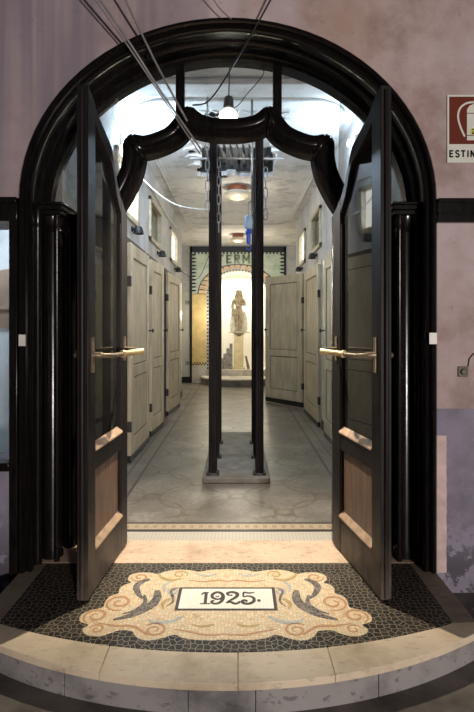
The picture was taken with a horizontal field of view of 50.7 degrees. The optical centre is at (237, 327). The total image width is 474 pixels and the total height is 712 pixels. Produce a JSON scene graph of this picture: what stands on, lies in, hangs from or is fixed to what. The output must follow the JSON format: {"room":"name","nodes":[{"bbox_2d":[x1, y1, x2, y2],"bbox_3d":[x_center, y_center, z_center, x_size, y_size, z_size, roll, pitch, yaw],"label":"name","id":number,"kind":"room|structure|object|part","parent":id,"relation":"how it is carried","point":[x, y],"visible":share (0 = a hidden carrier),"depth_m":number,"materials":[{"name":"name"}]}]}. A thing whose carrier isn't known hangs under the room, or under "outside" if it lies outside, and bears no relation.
{"room":"bathhouse entrance hall","nodes":[
{"label":"bathhouse entrance hall","id":0,"kind":"room"},
{"bbox_2d":[0,230,8,451],"bbox_3d":[-1.935,0.175,3.630,1.440,2.250,1.140,0,0,0],"label":"wall","id":1,"kind":"structure","parent":0,"point":[4,234],"depth_m":4.10,"materials":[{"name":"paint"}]},
{"bbox_2d":[0,269,8,327],"bbox_3d":[-1.915,-0.240,4.070,1.280,0.480,0.060,0,0,0],"label":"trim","id":2,"kind":"structure","parent":1,"relation":"attached to","point":[4,274],"depth_m":4.05,"materials":[{"name":"beige wood"}]},
{"bbox_2d":[55,105,181,390],"bbox_3d":[-1.125,-0.330,6.305,0.100,3.260,6.490,0,0,0],"label":"wall","id":3,"kind":"structure","parent":0,"point":[66,192],"depth_m":5.69,"materials":[{"name":"white paint"}]},
{"bbox_2d":[120,133,124,147],"bbox_3d":[-1.032,-1.720,4.620,0.085,0.100,0.180,0,0,0],"label":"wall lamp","id":4,"kind":"object","parent":3,"relation":"attached to","point":[122,136],"visible":0.27,"depth_m":4.53,"materials":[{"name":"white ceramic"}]},
{"bbox_2d":[114,144,138,226],"bbox_3d":[-1.090,-1.330,4.825,0.090,0.540,0.950,0,0,0],"label":"window","id":5,"kind":"structure","parent":3,"relation":"in","point":[133,211],"depth_m":4.93,"materials":[{"name":"white glass"}]},
{"bbox_3d":[-1.108,-1.330,4.825,0.006,0.430,0.840,0,0,0],"label":"pane","id":6,"kind":"part","parent":5,"relation":"part of","materials":[{"name":"white glass"}]},
{"bbox_2d":[127,237,145,252],"bbox_3d":[-1.119,0.210,5.250,0.112,2.180,1.040,0,0,0],"label":"trim","id":7,"kind":"structure","parent":3,"relation":"attached to","point":[129,240],"depth_m":5.09,"materials":[{"name":"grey wood"}]},
{"bbox_2d":[131,226,143,234],"bbox_3d":[-1.012,-0.989,5.050,0.125,0.082,0.108,0,0,0],"label":"wall lamp","id":8,"kind":"object","parent":3,"relation":"attached to","point":[138,230],"visible":1,"depth_m":5.02,"materials":[{"name":"metal"}]},
{"bbox_2d":[127,243,153,461],"bbox_3d":[-1.038,0.235,5.244,0.170,2.110,0.912,0,0,1],"label":"door","id":9,"kind":"structure","parent":3,"relation":"in","point":[138,330],"depth_m":5.13,"materials":[{"name":"beige paint"}]},
{"bbox_3d":[-1.038,1.260,5.250,0.030,0.060,0.900,0,0,1],"label":"kick plate","id":10,"kind":"part","parent":9,"relation":"part of","materials":[{"name":"beige wood"}]},
{"bbox_3d":[-1.038,-0.160,5.250,0.016,1.060,0.670,0,0,1],"label":"panel","id":11,"kind":"part","parent":9,"relation":"part of","materials":[{"name":"beige paint"}]},
{"bbox_3d":[-1.038,0.775,5.250,0.016,0.590,0.670,0,0,1],"label":"panel","id":12,"kind":"part","parent":9,"relation":"part of","materials":[{"name":"beige paint"}]},
{"bbox_3d":[-1.038,-0.160,5.250,0.022,1.060,0.670,0,0,1],"label":"moulding","id":13,"kind":"part","parent":9,"relation":"part of","materials":[{"name":"grey wood"}]},
{"bbox_3d":[-1.038,0.775,5.250,0.022,0.590,0.670,0,0,1],"label":"moulding","id":14,"kind":"part","parent":9,"relation":"part of","materials":[{"name":"beige wood"}]},
{"bbox_2d":[149,195,161,250],"bbox_3d":[-1.090,-1.330,6.470,0.090,0.540,0.900,0,0,0],"label":"window","id":15,"kind":"structure","parent":3,"relation":"in","point":[155,214],"depth_m":6.57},
{"bbox_3d":[-1.108,-1.330,6.470,0.006,0.430,0.790,0,0,0],"label":"pane","id":16,"kind":"part","parent":15,"relation":"part of","materials":[{"name":"grey glass"}]},
{"bbox_2d":[149,259,167,435],"bbox_3d":[-1.020,0.235,6.269,0.170,2.110,0.664,0,0,4],"label":"door","id":17,"kind":"structure","parent":3,"relation":"in","point":[156,270],"depth_m":6.23,"materials":[{"name":"beige paint"}]},
{"bbox_3d":[-1.020,1.260,6.275,0.030,0.060,0.652,0,0,4],"label":"kick plate","id":18,"kind":"part","parent":17,"relation":"part of","materials":[{"name":"beige wood"}]},
{"bbox_3d":[-1.020,-0.160,6.275,0.016,1.060,0.422,0,0,4],"label":"panel","id":19,"kind":"part","parent":17,"relation":"part of","materials":[{"name":"beige paint"}]},
{"bbox_3d":[-1.020,0.775,6.275,0.016,0.590,0.422,0,0,4],"label":"panel","id":20,"kind":"part","parent":17,"relation":"part of","materials":[{"name":"beige paint"}]},
{"bbox_2d":[144,176,177,227],"bbox_3d":[-1.055,-1.695,6.750,0.026,0.070,3.701,0,0,0],"label":"cable","id":21,"kind":"object","parent":3,"relation":"attached to","point":[145,179],"visible":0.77,"depth_m":6.78,"materials":[{"name":"plastic"}]},
{"bbox_2d":[157,250,166,256],"bbox_3d":[-1.012,-0.989,6.650,0.125,0.082,0.108,0,0,0],"label":"wall lamp","id":22,"kind":"object","parent":3,"relation":"attached to","point":[162,253],"visible":1,"depth_m":6.62,"materials":[{"name":"metal"}]},
{"bbox_2d":[164,268,171,415],"bbox_3d":[-1.119,0.210,7.800,0.112,2.180,1.000,0,0,0],"label":"trim","id":23,"kind":"structure","parent":3,"relation":"attached to","point":[165,269],"depth_m":7.33,"materials":[{"name":"brown wood"}]},
{"bbox_2d":[170,226,177,266],"bbox_3d":[-1.090,-1.330,8.290,0.090,0.540,0.860,0,0,0],"label":"window","id":24,"kind":"structure","parent":3,"relation":"in","point":[173,236],"depth_m":8.44,"materials":[{"name":"white glass"}]},
{"bbox_3d":[-1.108,-1.330,8.290,0.006,0.430,0.750,0,0,0],"label":"pane","id":25,"kind":"part","parent":24,"relation":"part of","materials":[{"name":"white glass"}]},
{"bbox_2d":[166,272,183,415],"bbox_3d":[-1.006,0.235,7.789,0.170,2.110,0.866,0,0,5],"label":"door","id":26,"kind":"structure","parent":3,"relation":"in","point":[172,281],"depth_m":7.69,"materials":[{"name":"beige paint"}]},
{"bbox_3d":[-1.005,1.260,7.795,0.030,0.060,0.854,0,0,5],"label":"kick plate","id":27,"kind":"part","parent":26,"relation":"part of","materials":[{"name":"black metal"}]},
{"bbox_3d":[-1.005,-0.160,7.795,0.016,1.060,0.624,0,0,5],"label":"panel","id":28,"kind":"part","parent":26,"relation":"part of","materials":[{"name":"beige paint"}]},
{"bbox_3d":[-1.005,0.775,7.795,0.016,0.590,0.624,0,0,5],"label":"panel","id":29,"kind":"part","parent":26,"relation":"part of","materials":[{"name":"beige paint"}]},
{"bbox_2d":[174,267,181,271],"bbox_3d":[-1.012,-0.989,8.450,0.125,0.082,0.108,0,0,0],"label":"wall lamp","id":30,"kind":"object","parent":3,"relation":"attached to","point":[178,269],"visible":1,"depth_m":8.41,"materials":[{"name":"metal"}]},
{"bbox_2d":[127,78,330,96],"bbox_3d":[-0.005,-1.935,4.025,3.300,0.050,0.250,0,0,0],"label":"trim","id":31,"kind":"structure","parent":3,"relation":"attached to","point":[194,87],"depth_m":3.99,"materials":[{"name":"white paint"}]},
{"bbox_2d":[132,98,344,224],"bbox_3d":[0.005,-1.960,6.840,1.964,0.044,5.164,0,0,0],"label":"trim","id":32,"kind":"structure","parent":3,"relation":"attached to","point":[135,111],"depth_m":4.66,"materials":[{"name":"white paint"}]},
{"bbox_2d":[127,383,331,539],"bbox_3d":[-0.055,1.350,7.980,4.000,0.100,9.840,0,0,0],"label":"floor","id":33,"kind":"structure","parent":0,"point":[168,499],"depth_m":4.13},
{"bbox_2d":[201,370,264,386],"bbox_3d":[0.000,1.150,11.430,1.769,0.300,0.940,0,0,0],"label":"plinth","id":34,"kind":"object","parent":33,"relation":"on","point":[230,378],"visible":0.52,"depth_m":11.37,"materials":[{"name":"stone"}]},
{"bbox_3d":[0.000,1.065,11.870,1.400,0.130,0.060,0,0,0],"label":"niche sill","id":35,"kind":"part","parent":34,"relation":"part of","materials":[{"name":"stone"}]},
{"bbox_2d":[190,139,283,483],"bbox_3d":[-0.010,-0.210,5.095,0.810,3.020,1.850,0,0,0],"label":"frame","id":36,"kind":"object","parent":33,"relation":"on","point":[233,457],"visible":0.87,"depth_m":4.26,"materials":[{"name":"black metal"}]},
{"bbox_2d":[143,179,208,209],"bbox_3d":[-0.629,-1.314,4.573,0.910,0.579,0.085,0,0,28],"label":"cable","id":37,"kind":"object","parent":36,"relation":"attached to","point":[143,179],"visible":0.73,"depth_m":4.61,"materials":[{"name":"white plastic"}]},
{"bbox_2d":[205,142,209,212],"bbox_3d":[-0.260,-1.298,4.250,0.033,0.634,0.033,0,0,42],"label":"chain","id":38,"kind":"object","parent":36,"relation":"attached to","point":[207,149],"visible":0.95,"depth_m":4.25,"materials":[{"name":"metal"}]},
{"bbox_3d":[-0.215,-0.235,4.290,0.072,2.970,0.072,0,0,0],"label":"post","id":39,"kind":"part","parent":36,"relation":"part of","materials":[{"name":"black metal"}]},
{"bbox_3d":[-0.215,1.240,4.290,0.110,0.020,0.110,0,0,0],"label":"foot plate","id":40,"kind":"part","parent":36,"relation":"part of","materials":[{"name":"metal"}]},
{"bbox_3d":[-0.215,-0.235,4.840,0.072,2.970,0.072,0,0,0],"label":"post","id":41,"kind":"part","parent":36,"relation":"part of","materials":[{"name":"black metal"}]},
{"bbox_2d":[217,157,220,232],"bbox_3d":[-0.167,-1.144,4.300,0.030,0.651,0.030,0,0,43],"label":"chain","id":42,"kind":"object","parent":36,"relation":"attached to","point":[218,167],"visible":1,"depth_m":4.30,"materials":[{"name":"metal"}]},
{"bbox_3d":[-0.215,-0.235,5.450,0.072,2.970,0.072,0,0,0],"label":"post","id":43,"kind":"part","parent":36,"relation":"part of","materials":[{"name":"black metal"}]},
{"bbox_3d":[-0.010,-1.465,4.330,0.810,0.020,0.020,0,0,0],"label":"cross rail","id":44,"kind":"part","parent":36,"relation":"part of","materials":[{"name":"metal"}]},
{"bbox_3d":[0.183,-0.235,5.450,0.072,2.970,0.072,0,0,0],"label":"post","id":45,"kind":"part","parent":36,"relation":"part of","materials":[{"name":"black metal"}]},
{"bbox_3d":[0.183,-0.235,4.840,0.072,2.970,0.072,0,0,0],"label":"post","id":46,"kind":"part","parent":36,"relation":"part of","materials":[{"name":"black metal"}]},
{"bbox_3d":[0.183,-0.235,4.290,0.072,2.970,0.072,0,0,0],"label":"post","id":47,"kind":"part","parent":36,"relation":"part of","materials":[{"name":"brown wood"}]},
{"bbox_3d":[0.183,1.240,4.290,0.110,0.020,0.110,0,0,0],"label":"foot plate","id":48,"kind":"part","parent":36,"relation":"part of","materials":[{"name":"metal"}]},
{"bbox_2d":[263,166,267,219],"bbox_3d":[0.235,-1.145,4.250,0.033,0.459,0.033,0,0,42],"label":"chain","id":49,"kind":"object","parent":36,"relation":"attached to","point":[265,178],"visible":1,"depth_m":4.25,"materials":[{"name":"metal"}]},
{"bbox_2d":[191,115,274,161],"bbox_3d":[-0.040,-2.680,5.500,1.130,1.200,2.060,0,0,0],"label":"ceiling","id":50,"kind":"structure","parent":0,"point":[266,142],"depth_m":6.45,"materials":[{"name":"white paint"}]},
{"bbox_2d":[197,144,272,171],"bbox_3d":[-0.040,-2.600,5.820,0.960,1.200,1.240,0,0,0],"label":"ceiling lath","id":51,"kind":"structure","parent":50,"relation":"attached to","point":[225,152],"depth_m":6.36,"materials":[{"name":"grey metal"}]},
{"bbox_2d":[115,68,355,245],"bbox_3d":[-0.055,-2.014,7.980,4.600,0.132,9.840,0,0,0],"label":"ceiling","id":52,"kind":"structure","parent":0,"point":[286,182],"depth_m":6.30,"materials":[{"name":"white paint"}]},
{"bbox_2d":[206,97,207,115],"bbox_3d":[-0.260,-1.770,4.235,0.017,0.380,0.017,0,0,22],"label":"rod","id":53,"kind":"object","parent":52,"relation":"hanging from","point":[206,97],"visible":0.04,"depth_m":4.23,"materials":[{"name":"metal"}]},
{"bbox_2d":[218,68,237,117],"bbox_3d":[-0.087,-1.713,3.424,0.126,0.859,0.693,0,0,-5],"label":"pendant lamp","id":54,"kind":"object","parent":52,"relation":"hanging from","point":[228,110],"visible":0.66,"depth_m":3.11,"materials":[{"name":"glass"}]},
{"bbox_3d":[-0.060,-1.313,3.121,0.115,0.025,0.115,0,-35,0],"label":"bulb","id":55,"kind":"part","parent":54,"relation":"part of","materials":[{"name":"white glass"}]},
{"bbox_2d":[223,95,233,107],"bbox_3d":[-0.060,-1.429,3.203,0.069,0.115,0.068,0,-35,0],"label":"socket","id":56,"kind":"object","parent":54,"relation":"attached to","point":[228,100],"depth_m":3.18,"materials":[{"name":"metal"}]},
{"bbox_2d":[224,184,250,200],"bbox_3d":[-0.010,-1.873,6.950,0.374,0.175,0.374,0,0,0],"label":"ceiling lamp","id":57,"kind":"object","parent":52,"relation":"attached to","point":[236,192],"visible":1,"depth_m":6.83,"materials":[{"name":"glass"}]},
{"bbox_3d":[-0.010,-1.837,6.950,0.360,0.105,0.360,0,0,0],"label":"lamp shade","id":58,"kind":"part","parent":57,"relation":"part of","materials":[{"name":"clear glass"}]},
{"bbox_2d":[231,233,244,242],"bbox_3d":[0.000,-1.873,10.450,0.312,0.175,0.312,0,0,0],"label":"ceiling lamp","id":59,"kind":"object","parent":52,"relation":"attached to","point":[237,237],"visible":1,"depth_m":10.35,"materials":[{"name":"glass"}]},
{"bbox_3d":[0.000,-1.837,10.450,0.300,0.105,0.300,0,0,0],"label":"lamp shade","id":60,"kind":"part","parent":59,"relation":"part of","materials":[{"name":"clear glass"}]},
{"bbox_2d":[251,99,252,210],"bbox_3d":[0.120,-1.480,4.270,0.018,0.960,0.018,0,0,23],"label":"rod","id":61,"kind":"object","parent":52,"relation":"hanging from","point":[251,99],"visible":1,"depth_m":4.26,"materials":[{"name":"metal"}]},
{"bbox_2d":[244,201,252,250],"bbox_3d":[0.091,-0.873,4.270,0.078,0.424,0.076,0,0,0],"label":"hoist","id":62,"kind":"object","parent":61,"relation":"hanging from","point":[248,219],"visible":1,"depth_m":4.25,"materials":[{"name":"metal"}]},
{"bbox_2d":[0,0,473,592],"bbox_3d":[-0.055,-0.985,2.880,7.200,4.830,0.360,0,0,0],"label":"wall","id":63,"kind":"structure","parent":0,"point":[424,49],"depth_m":2.70,"materials":[{"name":"pink paint"}]},
{"bbox_2d":[0,197,18,582],"bbox_3d":[-2.415,0.367,2.703,2.480,2.125,0.115,0,0,0],"label":"window","id":64,"kind":"structure","parent":63,"relation":"in","point":[8,205],"depth_m":2.66,"materials":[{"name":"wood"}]},
{"bbox_2d":[73,85,143,600],"bbox_3d":[-0.704,0.070,2.675,0.343,2.437,0.641,0,0,20],"label":"entrance door","id":65,"kind":"structure","parent":63,"relation":"in","point":[102,351],"depth_m":2.57,"materials":[{"name":"brown wood"}]},
{"bbox_3d":[-0.714,-0.205,2.673,0.006,1.630,0.431,0,0,4],"label":"glass pane","id":66,"kind":"part","parent":65,"relation":"part of","materials":[{"name":"clear glass"}]},
{"bbox_3d":[-0.714,0.892,2.673,0.016,0.395,0.435,0,0,4],"label":"panel","id":67,"kind":"part","parent":65,"relation":"part of","materials":[{"name":"brown wood"}]},
{"bbox_2d":[95,0,200,153],"bbox_3d":[-0.499,-1.385,2.685,0.710,0.755,0.045,0,0,-35],"label":"cable","id":68,"kind":"object","parent":63,"relation":"attached to","point":[95,0],"visible":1,"depth_m":2.67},
{"bbox_2d":[99,0,201,150],"bbox_3d":[-0.482,-1.395,2.685,0.701,0.738,0.048,0,0,-35],"label":"cable","id":69,"kind":"object","parent":63,"relation":"attached to","point":[101,2],"visible":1,"depth_m":2.67,"materials":[{"name":"grey metal"}]},
{"bbox_2d":[125,0,187,121],"bbox_3d":[-0.451,-1.490,2.702,0.035,0.588,0.512,0,0,41],"label":"cable","id":70,"kind":"object","parent":63,"relation":"attached to","point":[126,1],"visible":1,"depth_m":2.68,"materials":[{"name":"grey metal"}]},
{"bbox_2d":[213,0,230,18],"bbox_3d":[-0.097,-1.690,2.624,0.131,0.124,0.015,0,0,-18],"label":"cable","id":71,"kind":"object","parent":63,"relation":"hanging from","point":[213,0],"visible":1,"depth_m":2.63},
{"bbox_2d":[18,17,436,573],"bbox_3d":[-0.055,-0.178,2.869,2.232,2.956,0.462,0,0,0],"label":"door frame","id":72,"kind":"structure","parent":63,"relation":"attached to","point":[47,228],"depth_m":2.79,"materials":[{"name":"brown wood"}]},
{"bbox_3d":[-0.925,0.310,3.038,0.480,1.980,0.075,0,0,0],"label":"panel","id":73,"kind":"part","parent":72,"relation":"part of","materials":[{"name":"brown wood"}]},
{"bbox_3d":[0.815,0.310,3.038,0.480,1.980,0.075,0,0,0],"label":"panel","id":74,"kind":"part","parent":72,"relation":"part of","materials":[{"name":"brown wood"}]},
{"bbox_2d":[192,0,270,105],"bbox_3d":[-0.012,-1.543,2.705,0.665,0.519,0.030,0,0,40],"label":"cable","id":75,"kind":"object","parent":63,"relation":"hanging from","point":[267,5],"visible":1,"depth_m":2.68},
{"bbox_2d":[234,68,263,107],"bbox_3d":[0.063,-1.505,3.088,0.200,0.295,0.025,0,0,8],"label":"cable","id":76,"kind":"object","parent":63,"relation":"hanging from","point":[259,68],"visible":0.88,"depth_m":3.08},
{"bbox_2d":[319,85,393,599],"bbox_3d":[0.624,0.070,2.680,0.341,2.437,0.670,0,0,-10],"label":"entrance door","id":77,"kind":"structure","parent":63,"relation":"in","point":[361,352],"depth_m":2.59,"materials":[{"name":"brown wood"}]},
{"bbox_3d":[0.650,0.892,2.677,0.016,0.395,0.435,0,0,-10],"label":"panel","id":78,"kind":"part","parent":77,"relation":"part of","materials":[{"name":"brown wood"}]},
{"bbox_3d":[0.650,-0.205,2.677,0.006,1.630,0.431,0,0,-10],"label":"glass pane","id":79,"kind":"part","parent":77,"relation":"part of","materials":[{"name":"clear glass"}]},
{"bbox_2d":[437,435,446,572],"bbox_3d":[1.097,0.950,2.699,0.060,0.740,0.006,0,0,0],"label":"trim","id":80,"kind":"structure","parent":63,"relation":"attached to","point":[441,439],"depth_m":2.70,"materials":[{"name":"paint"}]},
{"bbox_2d":[437,198,473,222],"bbox_3d":[2.304,-0.627,2.675,2.482,0.125,0.050,0,0,0],"label":"trim","id":81,"kind":"structure","parent":63,"relation":"attached to","point":[449,210],"depth_m":2.67,"materials":[{"name":"brown wood"}]},
{"bbox_2d":[447,95,473,162],"bbox_3d":[1.277,-1.073,2.694,0.300,0.365,0.012,0,0,0],"label":"fire sign","id":82,"kind":"object","parent":63,"relation":"attached to","point":[460,108],"visible":1,"depth_m":2.69,"materials":[{"name":"red plastic"}]},
{"bbox_2d":[458,353,473,376],"bbox_3d":[1.230,0.198,2.691,0.090,0.130,0.018,0,0,0],"label":"bell push","id":83,"kind":"object","parent":63,"relation":"attached to","point":[462,370],"visible":1,"depth_m":2.69,"materials":[{"name":"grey metal"}]},
{"bbox_2d":[0,593,473,711],"bbox_3d":[-0.055,1.480,-0.150,7.200,0.100,5.700,0,0,0],"label":"ground","id":84,"kind":"structure","parent":0,"point":[453,691],"depth_m":1.91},
{"bbox_2d":[0,563,473,711],"bbox_3d":[-0.055,1.365,2.380,2.398,0.130,1.100,0,0,0],"label":"step","id":85,"kind":"structure","parent":84,"relation":"on","point":[130,678],"depth_m":1.94,"materials":[{"name":"beige stone"}]},
{"bbox_2d":[0,563,450,652],"bbox_3d":[-0.055,1.300,2.386,1.996,0.009,0.756,0,0,0],"label":"mosaic","id":86,"kind":"object","parent":85,"relation":"on","point":[181,607],"visible":1,"depth_m":2.32,"materials":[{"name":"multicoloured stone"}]},
{"bbox_3d":[-0.055,1.298,2.400,0.444,0.002,0.174,0,0,0],"label":"date plate","id":87,"kind":"part","parent":86,"relation":"part of","materials":[{"name":"white tile"}]},
{"bbox_2d":[42,540,413,562],"bbox_3d":[-0.055,1.349,2.913,2.200,0.101,0.295,0,0,0],"label":"threshold","id":88,"kind":"object","parent":85,"relation":"on","point":[134,551],"depth_m":2.89,"materials":[{"name":"stone"}]},
{"bbox_2d":[182,246,295,376],"bbox_3d":[-0.055,-0.330,11.950,3.700,3.260,0.100,0,0,0],"label":"wall","id":89,"kind":"structure","parent":0,"point":[290,250],"depth_m":11.90,"materials":[{"name":"grey paint"}]},
{"bbox_2d":[182,377,189,382],"bbox_3d":[-0.005,1.230,11.894,3.400,0.140,0.012,0,0,0],"label":"baseboard","id":90,"kind":"structure","parent":89,"relation":"attached to","point":[184,379],"depth_m":11.89,"materials":[{"name":"black wood"}]},
{"bbox_2d":[190,246,285,382],"bbox_3d":[0.000,-0.318,11.869,2.280,3.235,0.060,0,0,0],"label":"tiled surround","id":91,"kind":"object","parent":89,"relation":"attached to","point":[232,256],"visible":0.57,"depth_m":11.87,"materials":[{"name":"green tile"}]},
{"bbox_3d":[-0.920,0.040,11.874,0.340,1.680,0.050,0,0,0],"label":"ochre panel","id":92,"kind":"part","parent":91,"relation":"part of","materials":[{"name":"yellow tile"}]},
{"bbox_2d":[222,271,264,369],"bbox_3d":[0.000,-0.185,12.360,1.520,2.470,0.880,0,0,0],"label":"wall niche","id":93,"kind":"object","parent":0,"point":[232,281],"visible":0.34,"depth_m":12.74,"materials":[{"name":"white paint"}]},
{"bbox_2d":[222,343,232,368],"bbox_3d":[-0.320,0.690,12.240,0.370,0.620,0.280,0,0,0],"label":"rockery","id":94,"kind":"object","parent":93,"relation":"on","point":[227,356],"visible":0.7,"depth_m":12.10,"materials":[{"name":"grey stone"}]},
{"bbox_2d":[228,332,249,368],"bbox_3d":[0.020,0.547,12.220,0.560,0.905,0.340,0,0,0],"label":"pedestal","id":95,"kind":"object","parent":93,"relation":"on","point":[238,336],"visible":0.98,"depth_m":12.12,"materials":[{"name":"beige stone"}]},
{"bbox_2d":[230,289,247,331],"bbox_3d":[0.019,-0.422,12.213,0.432,1.035,0.300,0,0,0],"label":"statue","id":96,"kind":"object","parent":95,"relation":"on","point":[238,322],"visible":1,"depth_m":12.18,"materials":[{"name":"stone"}]},
{"bbox_2d":[230,311,247,331],"bbox_3d":[0.019,-0.155,12.282,0.432,0.500,0.126,0,0,0],"label":"drapery","id":97,"kind":"object","parent":96,"relation":"hanging from","point":[235,325],"depth_m":12.23,"materials":[{"name":"beige stone"}]},
{"bbox_2d":[296,116,400,420],"bbox_3d":[1.135,-0.330,6.205,0.100,3.260,6.290,0,0,0],"label":"wall","id":98,"kind":"structure","parent":0,"point":[304,221],"depth_m":6.34,"materials":[{"name":"grey paint"}]},
{"bbox_2d":[264,273,303,406],"bbox_3d":[0.779,0.200,8.465,0.170,2.180,0.908,0,0,-39],"label":"door","id":99,"kind":"structure","parent":98,"relation":"in","point":[284,294],"depth_m":8.44,"materials":[{"name":"beige paint"}]},
{"bbox_3d":[0.775,-0.195,8.470,0.022,1.130,0.666,0,0,-39],"label":"moulding","id":100,"kind":"part","parent":99,"relation":"part of","materials":[{"name":"grey wood"}]},
{"bbox_3d":[0.775,0.765,8.470,0.022,0.570,0.666,0,0,-39],"label":"moulding","id":101,"kind":"part","parent":99,"relation":"part of","materials":[{"name":"grey wood"}]},
{"bbox_3d":[0.775,-0.195,8.470,0.016,1.130,0.666,0,0,-39],"label":"panel","id":102,"kind":"part","parent":99,"relation":"part of","materials":[{"name":"beige paint"}]},
{"bbox_3d":[0.775,0.765,8.470,0.016,0.570,0.666,0,0,-39],"label":"panel","id":103,"kind":"part","parent":99,"relation":"part of","materials":[{"name":"beige paint"}]},
{"bbox_3d":[0.775,1.250,8.470,0.030,0.080,0.896,0,0,-39],"label":"kick plate","id":104,"kind":"part","parent":99,"relation":"part of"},
{"bbox_2d":[295,266,302,271],"bbox_3d":[1.022,-0.989,8.380,0.125,0.082,0.108,0,0,0],"label":"wall lamp","id":105,"kind":"object","parent":98,"relation":"attached to","point":[298,269],"visible":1,"depth_m":8.35,"materials":[{"name":"metal"}]},
{"bbox_2d":[299,228,305,266],"bbox_3d":[1.100,-1.330,8.350,0.090,0.540,0.740,0,0,0],"label":"window","id":106,"kind":"structure","parent":98,"relation":"in","point":[302,237],"depth_m":8.51,"materials":[{"name":"white glass"}]},
{"bbox_3d":[1.118,-1.330,8.350,0.006,0.430,0.630,0,0,0],"label":"pane","id":107,"kind":"part","parent":106,"relation":"part of","materials":[{"name":"white glass"}]},
{"bbox_2d":[301,264,320,426],"bbox_3d":[1.045,0.225,7.069,0.170,2.130,1.102,0,0,-2],"label":"door","id":108,"kind":"structure","parent":98,"relation":"in","point":[312,277],"depth_m":6.94,"materials":[{"name":"beige paint"}]},
{"bbox_3d":[1.045,-0.170,7.075,0.016,1.080,0.860,0,0,-2],"label":"panel","id":109,"kind":"part","parent":108,"relation":"part of","materials":[{"name":"beige paint"}]},
{"bbox_3d":[1.045,0.775,7.075,0.016,0.590,0.860,0,0,-2],"label":"panel","id":110,"kind":"part","parent":108,"relation":"part of","materials":[{"name":"beige paint"}]},
{"bbox_3d":[1.045,1.260,7.075,0.030,0.060,1.090,0,0,-2],"label":"kick plate","id":111,"kind":"part","parent":108,"relation":"part of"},
{"bbox_2d":[308,253,317,258],"bbox_3d":[1.022,-0.989,6.850,0.125,0.082,0.108,0,0,0],"label":"wall lamp","id":112,"kind":"object","parent":98,"relation":"attached to","point":[311,255],"visible":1,"depth_m":6.82,"materials":[{"name":"metal"}]},
{"bbox_2d":[311,205,321,252],"bbox_3d":[1.100,-1.330,6.880,0.090,0.540,0.800,0,0,0],"label":"window","id":113,"kind":"structure","parent":98,"relation":"in","point":[316,219],"depth_m":6.99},
{"bbox_3d":[1.118,-1.330,6.880,0.006,0.430,0.690,0,0,0],"label":"pane","id":114,"kind":"part","parent":113,"relation":"part of","materials":[{"name":"grey glass"}]},
{"bbox_2d":[313,260,321,418],"bbox_3d":[1.129,0.210,7.075,0.112,2.180,1.250,0,0,0],"label":"trim","id":115,"kind":"structure","parent":98,"relation":"attached to","point":[319,262],"depth_m":6.45,"materials":[{"name":"beige paint"}]},
{"bbox_2d":[321,419,323,431],"bbox_3d":[1.079,1.240,6.205,0.012,0.120,6.290,0,0,0],"label":"baseboard","id":116,"kind":"structure","parent":98,"relation":"attached to","point":[322,421],"depth_m":6.35,"materials":[{"name":"wood"}]},
{"bbox_2d":[319,255,330,442],"bbox_3d":[1.050,0.235,5.474,0.170,2.110,1.012,0,0,-1],"label":"door","id":117,"kind":"structure","parent":98,"relation":"in","point":[327,261],"depth_m":5.80,"materials":[{"name":"beige paint"}]},
{"bbox_3d":[1.050,1.260,5.480,0.030,0.060,1.000,0,0,-1],"label":"kick plate","id":118,"kind":"part","parent":117,"relation":"part of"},
{"bbox_3d":[1.050,0.205,5.480,0.038,2.050,1.000,0,0,-1],"label":"frame","id":119,"kind":"part","parent":117,"relation":"part of","materials":[{"name":"beige paint"}]},
{"bbox_3d":[1.050,-0.160,5.480,0.022,1.060,0.770,0,0,-1],"label":"moulding","id":120,"kind":"part","parent":117,"relation":"part of","materials":[{"name":"grey wood"}]},
{"bbox_3d":[1.050,0.775,5.480,0.022,0.590,0.770,0,0,-1],"label":"moulding","id":121,"kind":"part","parent":117,"relation":"part of","materials":[{"name":"beige wood"}]},
{"bbox_3d":[1.050,-0.160,5.480,0.016,1.060,0.770,0,0,-1],"label":"panel","id":122,"kind":"part","parent":117,"relation":"part of","materials":[{"name":"beige paint"}]},
{"bbox_3d":[1.050,0.775,5.480,0.016,0.590,0.770,0,0,-1],"label":"panel","id":123,"kind":"part","parent":117,"relation":"part of","materials":[{"name":"beige paint"}]},
{"bbox_2d":[347,134,357,147],"bbox_3d":[1.042,-1.700,4.600,0.085,0.100,0.180,0,0,0],"label":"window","id":124,"kind":"structure","parent":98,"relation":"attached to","point":[350,142],"depth_m":4.57,"materials":[{"name":"white glass"}]}
]}

